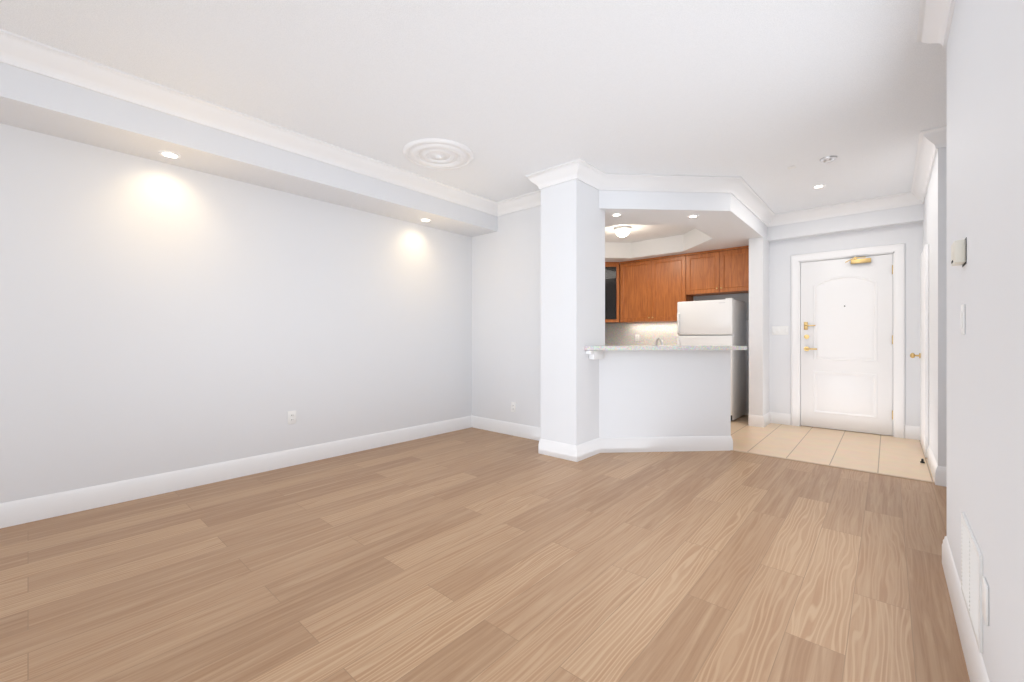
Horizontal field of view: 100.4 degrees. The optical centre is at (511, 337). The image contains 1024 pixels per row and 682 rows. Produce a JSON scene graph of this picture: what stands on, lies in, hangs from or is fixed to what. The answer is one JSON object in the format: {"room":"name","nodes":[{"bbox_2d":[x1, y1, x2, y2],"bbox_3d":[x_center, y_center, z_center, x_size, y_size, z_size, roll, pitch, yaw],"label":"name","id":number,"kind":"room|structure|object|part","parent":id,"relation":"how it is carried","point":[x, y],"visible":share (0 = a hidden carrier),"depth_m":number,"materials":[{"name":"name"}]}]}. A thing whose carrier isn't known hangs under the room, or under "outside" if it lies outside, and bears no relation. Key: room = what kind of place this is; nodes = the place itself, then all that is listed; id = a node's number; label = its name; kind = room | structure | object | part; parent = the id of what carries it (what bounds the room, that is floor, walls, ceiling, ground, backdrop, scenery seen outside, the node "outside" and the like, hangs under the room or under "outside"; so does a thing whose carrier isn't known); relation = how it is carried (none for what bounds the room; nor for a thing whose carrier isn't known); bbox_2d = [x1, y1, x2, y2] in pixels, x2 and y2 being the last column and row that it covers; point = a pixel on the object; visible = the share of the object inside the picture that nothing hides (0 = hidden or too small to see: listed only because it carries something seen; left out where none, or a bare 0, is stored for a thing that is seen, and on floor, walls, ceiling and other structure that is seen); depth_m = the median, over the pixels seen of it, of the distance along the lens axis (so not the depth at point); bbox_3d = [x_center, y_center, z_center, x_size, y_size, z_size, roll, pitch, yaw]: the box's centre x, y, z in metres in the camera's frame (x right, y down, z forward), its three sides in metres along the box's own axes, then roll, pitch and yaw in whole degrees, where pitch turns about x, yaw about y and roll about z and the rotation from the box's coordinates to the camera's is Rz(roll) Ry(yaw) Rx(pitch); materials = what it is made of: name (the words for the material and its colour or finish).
{"room":"empty living room","nodes":[
{"label":"empty living room","id":0,"kind":"room"},
{"bbox_2d":[0,123,471,502],"bbox_3d":[-1.569,-0.230,4.383,0.150,2.740,9.740,0,0,41],"label":"wall","id":1,"kind":"structure","parent":0,"point":[157,317],"depth_m":3.28,"materials":[{"name":"white paint"}]},
{"bbox_2d":[0,416,471,527],"bbox_3d":[-2.577,1.067,3.112,0.016,0.146,6.260,0,0,41],"label":"baseboard","id":2,"kind":"structure","parent":1,"relation":"attached to","point":[22,511],"depth_m":3.27,"materials":[{"name":"white wood"}]},
{"bbox_2d":[288,410,295,423],"bbox_3d":[-1.965,0.710,3.812,0.008,0.116,0.072,0,0,41],"label":"outlet","id":3,"kind":"object","parent":1,"relation":"attached to","point":[291,417],"visible":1,"depth_m":3.81,"materials":[{"name":"white plastic"}]},
{"bbox_2d":[536,436,575,461],"bbox_3d":[0.424,1.067,4.081,0.421,0.146,0.016,0,0,41],"label":"baseboard","id":4,"kind":"structure","parent":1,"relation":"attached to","point":[546,447],"depth_m":4.07,"materials":[{"name":"white"}]},
{"bbox_2d":[0,0,946,213],"bbox_3d":[0.577,-1.660,2.491,5.870,0.120,9.740,0,0,41],"label":"ceiling","id":5,"kind":"structure","parent":0,"point":[759,97],"depth_m":2.61,"materials":[{"name":"white paint"}]},
{"bbox_2d":[0,62,496,236],"bbox_3d":[-2.415,-1.445,2.969,0.450,0.310,6.260,0,0,41],"label":"bulkhead","id":6,"kind":"object","parent":5,"relation":"attached to","point":[33,101],"depth_m":3.02,"materials":[{"name":"white paint"}]},
{"bbox_2d":[159,151,180,158],"bbox_3d":[-2.406,-1.286,3.001,0.124,0.007,0.124,0,0,41],"label":"recessed light","id":7,"kind":"object","parent":6,"relation":"in","point":[168,154],"visible":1,"depth_m":2.99,"materials":[{"name":"white"}]},
{"bbox_2d":[0,29,499,216],"bbox_3d":[-2.207,-1.535,2.785,0.105,0.130,6.260,0,0,41],"label":"crown molding","id":8,"kind":"structure","parent":6,"relation":"attached to","point":[24,53],"depth_m":2.90,"materials":[{"name":"white"}]},
{"bbox_2d":[420,218,430,221],"bbox_3d":[-0.945,-1.286,4.659,0.124,0.007,0.124,0,0,41],"label":"recessed light","id":9,"kind":"object","parent":6,"relation":"in","point":[425,220],"visible":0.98,"depth_m":4.66,"materials":[{"name":"white"}]},
{"bbox_2d":[403,138,473,169],"bbox_3d":[-0.638,-1.582,3.722,0.612,0.036,0.612,0,0,41],"label":"medallion","id":10,"kind":"object","parent":5,"relation":"attached to","point":[437,154],"visible":1,"depth_m":3.67,"materials":[{"name":"white"}]},
{"bbox_2d":[526,162,571,196],"bbox_3d":[0.371,-1.535,4.088,0.510,0.130,0.135,0,0,41],"label":"crown molding","id":11,"kind":"structure","parent":5,"relation":"attached to","point":[558,174],"depth_m":4.07,"materials":[{"name":"white paint"}]},
{"bbox_2d":[812,185,824,188],"bbox_3d":[3.238,-1.596,4.504,0.110,0.007,0.110,0,0,41],"label":"recessed light","id":12,"kind":"object","parent":5,"relation":"in","point":[817,186],"visible":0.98,"depth_m":4.50,"materials":[{"name":"white"}]},
{"bbox_2d":[820,156,836,162],"bbox_3d":[2.821,-1.583,3.805,0.124,0.034,0.124,0,0,41],"label":"smoke detector","id":13,"kind":"object","parent":5,"relation":"attached to","point":[828,159],"visible":1,"depth_m":3.78,"materials":[{"name":"white plastic"}]},
{"bbox_2d":[767,204,922,241],"bbox_3d":[3.984,-1.445,5.207,1.490,0.310,0.120,0,0,41],"label":"bulkhead","id":14,"kind":"object","parent":5,"relation":"attached to","point":[905,215],"visible":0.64,"depth_m":5.10,"materials":[{"name":"white paint"}]},
{"bbox_2d":[0,427,969,681],"bbox_3d":[-0.166,1.190,1.626,5.600,0.100,7.220,0,0,41],"label":"floor","id":15,"kind":"structure","parent":0,"point":[471,554],"depth_m":2.05,"materials":[{"name":"brown wood"}]},
{"bbox_2d":[472,205,604,427],"bbox_3d":[0.216,-0.230,4.902,1.840,2.740,0.120,0,0,41],"label":"wall","id":16,"kind":"structure","parent":0,"point":[506,314],"depth_m":5.03,"materials":[{"name":"white paint"}]},
{"bbox_2d":[472,416,540,439],"bbox_3d":[0.026,1.067,4.979,1.395,0.146,0.016,0,0,41],"label":"baseboard","id":17,"kind":"structure","parent":16,"relation":"attached to","point":[515,429],"depth_m":5.05,"materials":[{"name":"white wood"}]},
{"bbox_2d":[511,402,515,411],"bbox_3d":[0.016,0.810,4.993,0.072,0.116,0.008,0,0,41],"label":"outlet","id":18,"kind":"object","parent":16,"relation":"attached to","point":[513,406],"visible":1,"depth_m":4.99,"materials":[{"name":"white plastic"}]},
{"bbox_2d":[496,193,540,215],"bbox_3d":[0.200,-1.535,4.766,0.855,0.130,0.105,0,0,41],"label":"crown molding","id":19,"kind":"structure","parent":16,"relation":"attached to","point":[525,201],"depth_m":4.88,"materials":[{"name":"white paint"}]},
{"bbox_2d":[541,179,598,445],"bbox_3d":[0.575,-0.230,4.232,0.415,2.740,0.410,0,0,41],"label":"column","id":20,"kind":"structure","parent":0,"point":[569,305],"depth_m":4.08,"materials":[{"name":"white paint"}]},
{"bbox_2d":[599,350,730,437],"bbox_3d":[1.540,0.630,4.351,1.358,1.020,0.120,0,0,-4],"label":"wall","id":21,"kind":"structure","parent":0,"point":[662,393],"depth_m":4.29,"materials":[{"name":"white paint"}]},
{"bbox_2d":[586,350,602,358],"bbox_3d":[0.799,0.163,4.125,0.057,0.084,0.245,0,0,41],"label":"trim","id":22,"kind":"structure","parent":21,"relation":"attached to","point":[595,354],"depth_m":4.10,"materials":[{"name":"white wood"}]},
{"bbox_2d":[584,345,746,349],"bbox_3d":[1.473,0.098,4.272,1.602,0.040,0.370,0,0,-4],"label":"countertop","id":23,"kind":"structure","parent":21,"relation":"on","point":[670,347],"depth_m":4.10,"materials":[{"name":"stone"}]},
{"bbox_2d":[720,436,732,450],"bbox_3d":[2.230,1.067,4.391,0.108,0.146,0.096,0,0,41],"label":"baseboard","id":24,"kind":"structure","parent":21,"relation":"attached to","point":[726,442],"depth_m":4.32,"materials":[{"name":"white wood"}]},
{"bbox_2d":[576,412,946,486],"bbox_3d":[2.635,1.067,4.299,2.586,0.146,3.266,0,0,41],"label":"baseboard","id":25,"kind":"structure","parent":21,"relation":"attached to","point":[585,450],"depth_m":4.27,"materials":[{"name":"white wood"}]},
{"bbox_2d":[605,293,748,415],"bbox_3d":[2.719,-0.230,7.015,2.800,2.740,0.120,0,0,41],"label":"wall","id":26,"kind":"structure","parent":0,"point":[747,368],"depth_m":6.29,"materials":[{"name":"white paint"}]},
{"bbox_2d":[605,262,622,322],"bbox_3d":[1.655,-0.776,7.486,0.573,1.023,0.573,0,0,41],"label":"glass cabinet","id":27,"kind":"object","parent":26,"relation":"attached to","point":[612,292],"visible":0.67,"depth_m":7.26,"materials":[{"name":"brown wood"}]},
{"bbox_2d":[605,322,678,345],"bbox_3d":[2.247,-0.017,7.337,1.663,0.493,0.016,0,0,41],"label":"backsplash","id":28,"kind":"structure","parent":26,"relation":"attached to","point":[649,333],"depth_m":7.34,"materials":[{"name":"tile"}]},
{"bbox_2d":[620,254,692,322],"bbox_3d":[2.351,-0.776,7.004,1.093,1.023,0.379,0,0,41],"label":"upper cabinet","id":29,"kind":"object","parent":26,"relation":"attached to","point":[652,289],"visible":1,"depth_m":6.87,"materials":[{"name":"brown wood"}]},
{"bbox_2d":[686,246,748,295],"bbox_3d":[3.122,-0.974,6.324,0.956,0.628,0.379,0,0,41],"label":"upper cabinet","id":30,"kind":"object","parent":26,"relation":"attached to","point":[719,271],"visible":0.92,"depth_m":6.22,"materials":[{"name":"brown wood"}]},
{"bbox_2d":[694,293,748,319],"bbox_3d":[3.240,-0.458,6.457,0.920,0.395,0.022,0,0,41],"label":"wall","id":31,"kind":"structure","parent":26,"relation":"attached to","point":[743,297],"depth_m":6.37,"materials":[{"name":"grey paint"}]},
{"bbox_2d":[605,212,750,261],"bbox_3d":[1.602,-1.444,5.840,2.680,0.309,3.120,0,0,41],"label":"ceiling","id":32,"kind":"structure","parent":0,"point":[651,235],"depth_m":6.00,"materials":[{"name":"white paint"}]},
{"bbox_2d":[611,213,621,216],"bbox_3d":[1.094,-1.286,4.462,0.110,0.007,0.110,0,0,41],"label":"recessed light","id":33,"kind":"object","parent":32,"relation":"in","point":[616,214],"visible":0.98,"depth_m":4.45,"materials":[{"name":"white"}]},
{"bbox_2d":[614,226,630,236],"bbox_3d":[1.551,-1.477,5.978,0.230,0.124,0.230,0,0,41],"label":"dome light","id":34,"kind":"object","parent":32,"relation":"attached to","point":[622,231],"visible":1,"depth_m":5.91,"materials":[{"name":"white glass"}]},
{"bbox_2d":[749,223,768,415],"bbox_3d":[3.405,-0.230,5.797,0.160,2.740,0.800,0,0,41],"label":"wall","id":35,"kind":"structure","parent":0,"point":[758,325],"depth_m":5.51,"materials":[{"name":"white paint"}]},
{"bbox_2d":[568,158,775,226],"bbox_3d":[1.994,-1.535,4.724,1.065,0.130,3.236,0,0,41],"label":"crown molding","id":36,"kind":"structure","parent":35,"relation":"attached to","point":[579,169],"depth_m":4.24,"materials":[{"name":"white"}]},
{"bbox_2d":[599,190,762,237],"bbox_3d":[2.001,-1.445,4.875,1.045,0.310,2.440,0,0,41],"label":"header","id":37,"kind":"object","parent":35,"relation":"attached to","point":[731,208],"visible":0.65,"depth_m":4.31,"materials":[{"name":"white paint"}]},
{"bbox_2d":[730,450,934,482],"bbox_3d":[2.778,1.138,3.840,1.490,0.004,0.035,0,0,41],"label":"threshold strip","id":38,"kind":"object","parent":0,"point":[837,466],"depth_m":3.74,"materials":[{"name":"beige wood"}]},
{"bbox_2d":[731,415,933,481],"bbox_3d":[2.697,1.190,4.874,5.600,0.100,3.360,0,0,41],"label":"floor","id":39,"kind":"structure","parent":0,"point":[886,454],"depth_m":4.44,"materials":[{"name":"beige tile"}]},
{"bbox_2d":[677,298,744,420],"bbox_3d":[2.905,0.289,6.229,0.740,1.662,0.743,0,0,41],"label":"fridge","id":40,"kind":"object","parent":39,"relation":"on","point":[713,322],"visible":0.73,"depth_m":5.97,"materials":[{"name":"white metal"}]},
{"bbox_3d":[1.627,0.706,4.720,1.225,0.868,1.225,0,0,41],"label":"bar","id":41,"kind":"object","parent":39,"relation":"on","visible":0},
{"bbox_3d":[1.626,0.251,4.735,1.272,0.038,1.272,0,0,41],"label":"bar","id":42,"kind":"object","parent":41,"relation":"on","visible":0},
{"bbox_2d":[655,337,662,344],"bbox_3d":[1.609,0.112,4.596,0.183,0.236,0.145,0,0,41],"label":"kitchen faucet","id":43,"kind":"object","parent":42,"relation":"on","point":[660,339],"visible":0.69,"depth_m":4.61,"materials":[{"name":"silver metal"}]},
{"bbox_2d":[769,222,922,426],"bbox_3d":[4.599,-0.230,4.824,2.920,2.740,0.120,0,0,41],"label":"wall","id":44,"kind":"structure","parent":0,"point":[910,236],"depth_m":5.28,"materials":[{"name":"white paint"}]},
{"bbox_2d":[772,326,788,334],"bbox_3d":[3.555,-0.100,5.658,0.190,0.116,0.008,0,0,41],"label":"switch plate","id":45,"kind":"object","parent":44,"relation":"attached to","point":[780,330],"visible":1,"depth_m":5.65,"materials":[{"name":"white plastic"}]},
{"bbox_2d":[776,192,910,225],"bbox_3d":[3.906,-1.535,5.126,1.260,0.130,0.105,0,0,41],"label":"crown molding","id":46,"kind":"structure","parent":44,"relation":"attached to","point":[900,199],"depth_m":5.07,"materials":[{"name":"white"}]},
{"bbox_2d":[801,254,892,435],"bbox_3d":[4.072,0.080,5.223,0.901,2.109,0.105,0,0,41],"label":"entry door","id":47,"kind":"structure","parent":44,"relation":"in","point":[846,344],"depth_m":5.20,"materials":[{"name":"painted wood"},{"name":"brass"}]},
{"bbox_2d":[791,243,904,437],"bbox_3d":[4.086,0.030,5.247,1.100,2.220,0.124,0,0,41],"label":"door frame","id":48,"kind":"structure","parent":44,"relation":"attached to","point":[897,251],"depth_m":4.98,"materials":[{"name":"white wood"}]},
{"bbox_2d":[923,147,946,466],"bbox_3d":[3.989,-0.230,3.995,0.120,2.740,1.930,0,0,41],"label":"wall","id":49,"kind":"structure","parent":0,"point":[935,220],"depth_m":3.30,"materials":[{"name":"white paint"}]},
{"bbox_2d":[910,244,928,457],"bbox_3d":[4.155,0.124,4.362,0.112,2.020,0.792,0,0,41],"label":"closet door","id":50,"kind":"structure","parent":49,"relation":"in","point":[923,355],"depth_m":4.10,"materials":[{"name":"white wood"}]},
{"bbox_3d":[4.350,0.190,4.604,0.084,0.058,0.058,0,0,41],"label":"knob","id":51,"kind":"part","parent":50,"relation":"part of","materials":[{"name":"gold metal"}]},
{"bbox_2d":[908,126,943,204],"bbox_3d":[3.830,-1.535,3.986,0.105,0.130,1.915,0,0,41],"label":"crown molding","id":52,"kind":"structure","parent":49,"relation":"attached to","point":[930,140],"depth_m":3.69,"materials":[{"name":"white paint"}]},
{"bbox_2d":[947,0,1023,681],"bbox_3d":[0.352,-0.230,-0.024,0.120,2.740,5.670,0,0,41],"label":"wall","id":53,"kind":"structure","parent":0,"point":[985,283],"depth_m":1.13,"materials":[{"name":"white paint"}]},
{"bbox_2d":[917,0,954,46],"bbox_3d":[0.387,-1.535,0.095,0.225,0.130,5.655,0,0,41],"label":"crown molding","id":54,"kind":"structure","parent":53,"relation":"attached to","point":[935,19],"depth_m":2.06,"materials":[{"name":"white paint"}]},
{"bbox_2d":[951,237,966,266],"bbox_3d":[1.726,-0.328,1.651,0.034,0.099,0.124,0,0,41],"label":"thermostat","id":55,"kind":"object","parent":53,"relation":"attached to","point":[958,252],"visible":1,"depth_m":1.61,"materials":[{"name":"beige plastic"}]},
{"bbox_2d":[960,304,964,334],"bbox_3d":[1.742,-0.070,1.650,0.008,0.116,0.072,0,0,41],"label":"light switch","id":56,"kind":"object","parent":53,"relation":"attached to","point":[962,319],"visible":1,"depth_m":1.64,"materials":[{"name":"white plastic"}]},
{"bbox_2d":[942,536,989,681],"bbox_3d":[0.391,1.067,0.032,0.136,0.146,5.566,0,0,41],"label":"baseboard","id":57,"kind":"structure","parent":53,"relation":"attached to","point":[976,668],"depth_m":1.58,"materials":[{"name":"white wood"}]},
{"bbox_2d":[961,512,982,653],"bbox_3d":[1.597,0.825,1.485,0.008,0.300,0.440,0,0,41],"label":"air vent","id":58,"kind":"object","parent":53,"relation":"in","point":[971,569],"visible":1,"depth_m":1.44,"materials":[{"name":"white"}]},
{"bbox_2d":[982,576,988,625],"bbox_3d":[1.406,0.780,1.267,0.006,0.116,0.072,0,0,41],"label":"electrical outlet","id":59,"kind":"object","parent":53,"relation":"attached to","point":[985,599],"visible":0.98,"depth_m":1.25,"materials":[{"name":"white plastic"}]}
]}

